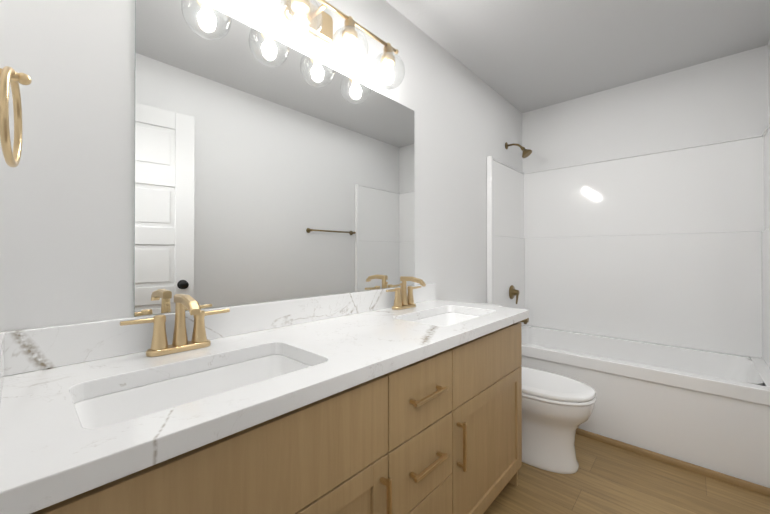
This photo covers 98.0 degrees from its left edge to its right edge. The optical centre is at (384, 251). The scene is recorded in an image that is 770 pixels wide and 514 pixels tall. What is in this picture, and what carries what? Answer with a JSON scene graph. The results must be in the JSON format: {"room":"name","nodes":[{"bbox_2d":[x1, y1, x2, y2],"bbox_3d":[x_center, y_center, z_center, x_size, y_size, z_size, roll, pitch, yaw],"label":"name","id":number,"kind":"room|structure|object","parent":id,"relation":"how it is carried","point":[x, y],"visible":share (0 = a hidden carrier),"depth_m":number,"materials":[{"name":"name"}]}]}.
{"room":"bathroom","nodes":[
{"label":"bathroom","id":0,"kind":"room"},
{"bbox_2d":[0,332,7,415],"bbox_3d":[-0.668,0.234,0.566,0.553,0.100,0.021,0,0,43],"label":"backsplash","id":1,"kind":"structure","parent":0,"relation":"attached to","point":[3,335],"depth_m":0.71,"materials":[{"name":"white stone"}]},
{"bbox_2d":[5,284,435,375],"bbox_3d":[-0.290,0.238,1.401,0.020,0.100,1.762,0,0,43],"label":"backsplash","id":2,"kind":"structure","parent":0,"relation":"attached to","point":[29,350],"depth_m":0.94,"materials":[{"name":"white stone"}]},
{"bbox_2d":[0,0,521,331],"bbox_3d":[0.140,-0.069,1.962,0.100,2.480,3.500,0,0,43],"label":"wall","id":3,"kind":"structure","parent":0,"point":[66,220],"depth_m":0.92,"materials":[{"name":"white paint"}]},
{"bbox_2d":[134,0,414,315],"bbox_3d":[-0.274,-0.310,1.433,0.006,0.994,1.300,0,0,43],"label":"mirror","id":4,"kind":"object","parent":3,"relation":"attached to","point":[267,168],"visible":1,"depth_m":1.21,"materials":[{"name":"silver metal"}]},
{"bbox_2d":[219,0,404,89],"bbox_3d":[-0.244,-0.901,1.327,0.199,0.258,0.880,0,0,43],"label":"sconce","id":5,"kind":"object","parent":3,"relation":"attached to","point":[304,17],"visible":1,"depth_m":1.38,"materials":[{"name":"glass"}]},
{"bbox_2d":[505,142,531,157],"bbox_3d":[1.121,-0.858,2.803,0.213,0.162,0.086,0,0,43],"label":"shower head","id":6,"kind":"object","parent":3,"relation":"attached to","point":[526,153],"visible":1,"depth_m":2.77},
{"bbox_2d":[385,0,769,112],"bbox_3d":[0.740,-1.362,1.418,1.730,0.100,3.500,0,0,43],"label":"ceiling","id":7,"kind":"structure","parent":0,"point":[522,56],"depth_m":2.04,"materials":[{"name":"grey paint"}]},
{"bbox_2d":[484,434,769,513],"bbox_3d":[0.740,1.218,1.403,1.730,0.100,3.500,0,0,43],"label":"floor","id":8,"kind":"structure","parent":0,"point":[605,478],"depth_m":1.63,"materials":[{"name":"brown wood"}]},
{"bbox_2d":[40,372,399,513],"bbox_3d":[-0.439,0.746,0.849,0.544,0.838,0.751,0,0,43],"label":"base cabinet","id":9,"kind":"object","parent":8,"relation":"on","point":[341,454],"depth_m":0.72,"materials":[{"name":"brown wood"}]},
{"bbox_2d":[0,300,528,513],"bbox_3d":[-0.087,0.307,1.213,0.573,0.040,1.762,0,0,43],"label":"countertop","id":10,"kind":"structure","parent":9,"relation":"on","point":[50,457],"depth_m":0.69,"materials":[{"name":"white stone"}]},
{"bbox_2d":[116,294,231,355],"bbox_3d":[-0.558,0.203,0.937,0.155,0.163,0.279,0,0,43],"label":"faucet","id":11,"kind":"object","parent":10,"relation":"on","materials":[{"name":"gold metal"}]},
{"bbox_2d":[76,348,311,427],"bbox_3d":[-0.406,0.401,0.796,0.324,0.177,0.534,0,0,43],"label":"sink","id":12,"kind":"object","parent":10,"relation":"in","point":[105,405],"depth_m":0.86,"materials":[{"name":"white ceramic"}]},
{"bbox_2d":[384,276,427,307],"bbox_3d":[0.135,0.208,1.692,0.155,0.163,0.279,0,0,43],"label":"faucet","id":13,"kind":"object","parent":10,"relation":"on","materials":[{"name":"gold metal"}]},
{"bbox_2d":[412,308,483,323],"bbox_3d":[0.288,0.406,1.552,0.324,0.177,0.534,0,0,43],"label":"sink","id":14,"kind":"object","parent":10,"relation":"in","point":[449,316],"depth_m":1.75,"materials":[{"name":"white ceramic"}]},
{"bbox_2d":[400,344,467,513],"bbox_3d":[-0.075,0.749,1.245,0.544,0.838,0.461,0,0,43],"label":"base cabinet","id":15,"kind":"object","parent":8,"relation":"on","point":[403,399],"depth_m":1.10,"materials":[{"name":"brown wood"}]},
{"bbox_2d":[468,320,521,513],"bbox_3d":[0.258,0.751,1.607,0.544,0.838,0.661,0,0,43],"label":"base cabinet","id":16,"kind":"object","parent":8,"relation":"on","point":[494,361],"depth_m":1.44,"materials":[{"name":"brown wood"}]},
{"bbox_2d":[473,302,596,473],"bbox_3d":[0.799,0.769,2.003,0.801,0.806,0.464,0,0,43],"label":"toilet","id":17,"kind":"object","parent":8,"relation":"on","point":[557,410],"visible":0.5,"depth_m":1.78,"materials":[{"name":"white ceramic"}]},
{"bbox_2d":[487,123,769,487],"bbox_3d":[1.602,0.218,2.347,1.526,1.912,0.748,0,0,43],"label":"tub shower surround","id":18,"kind":"object","parent":8,"relation":"on","point":[640,283],"visible":0.85,"depth_m":2.34,"materials":[{"name":"white plastic"}]},
{"bbox_2d":[509,285,519,303],"bbox_3d":[1.106,0.361,2.830,0.072,0.149,0.130,0,0,43],"label":"tub valve","id":19,"kind":"object","parent":18,"relation":"attached to","point":[513,292],"visible":1,"depth_m":2.82,"materials":[{"name":"gold metal"}]},
{"bbox_2d":[519,318,528,323],"bbox_3d":[1.133,0.568,2.811,0.135,0.064,0.060,0,0,43],"label":"tub spout","id":20,"kind":"object","parent":18,"relation":"attached to","point":[525,321],"visible":0.38,"depth_m":2.77,"materials":[{"name":"gold metal"}]},
{"bbox_2d":[576,428,769,496],"bbox_3d":[1.342,1.155,2.059,1.528,0.034,0.016,0,0,43],"label":"trim","id":21,"kind":"structure","parent":18,"relation":"attached to","point":[747,485],"depth_m":1.81,"materials":[{"name":"brown wood"}]},
{"bbox_2d":[522,45,767,172],"bbox_3d":[1.890,-0.065,2.662,1.530,2.480,0.100,0,0,43],"label":"wall","id":22,"kind":"structure","parent":0,"point":[720,99],"depth_m":2.48,"materials":[{"name":"white paint"}]},
{"bbox_2d":[768,40,769,124],"bbox_3d":[1.340,-0.075,0.859,0.100,2.480,3.500,0,0,43],"label":"wall","id":23,"kind":"structure","parent":0,"point":[768,82],"depth_m":2.08,"materials":[{"name":"white paint"}]},
{"bbox_3d":[-0.366,-0.079,0.206,1.530,2.480,0.100,0,0,43],"label":"wall","id":24,"kind":"structure","parent":0,"visible":0},
{"bbox_2d":[0,66,31,166],"bbox_3d":[-0.617,-0.228,0.545,0.158,0.176,0.057,0,0,43],"label":"towel ring","id":25,"kind":"object","parent":24,"relation":"attached to","point":[9,76],"visible":1,"depth_m":0.54,"materials":[{"name":"gold metal"}]}
]}

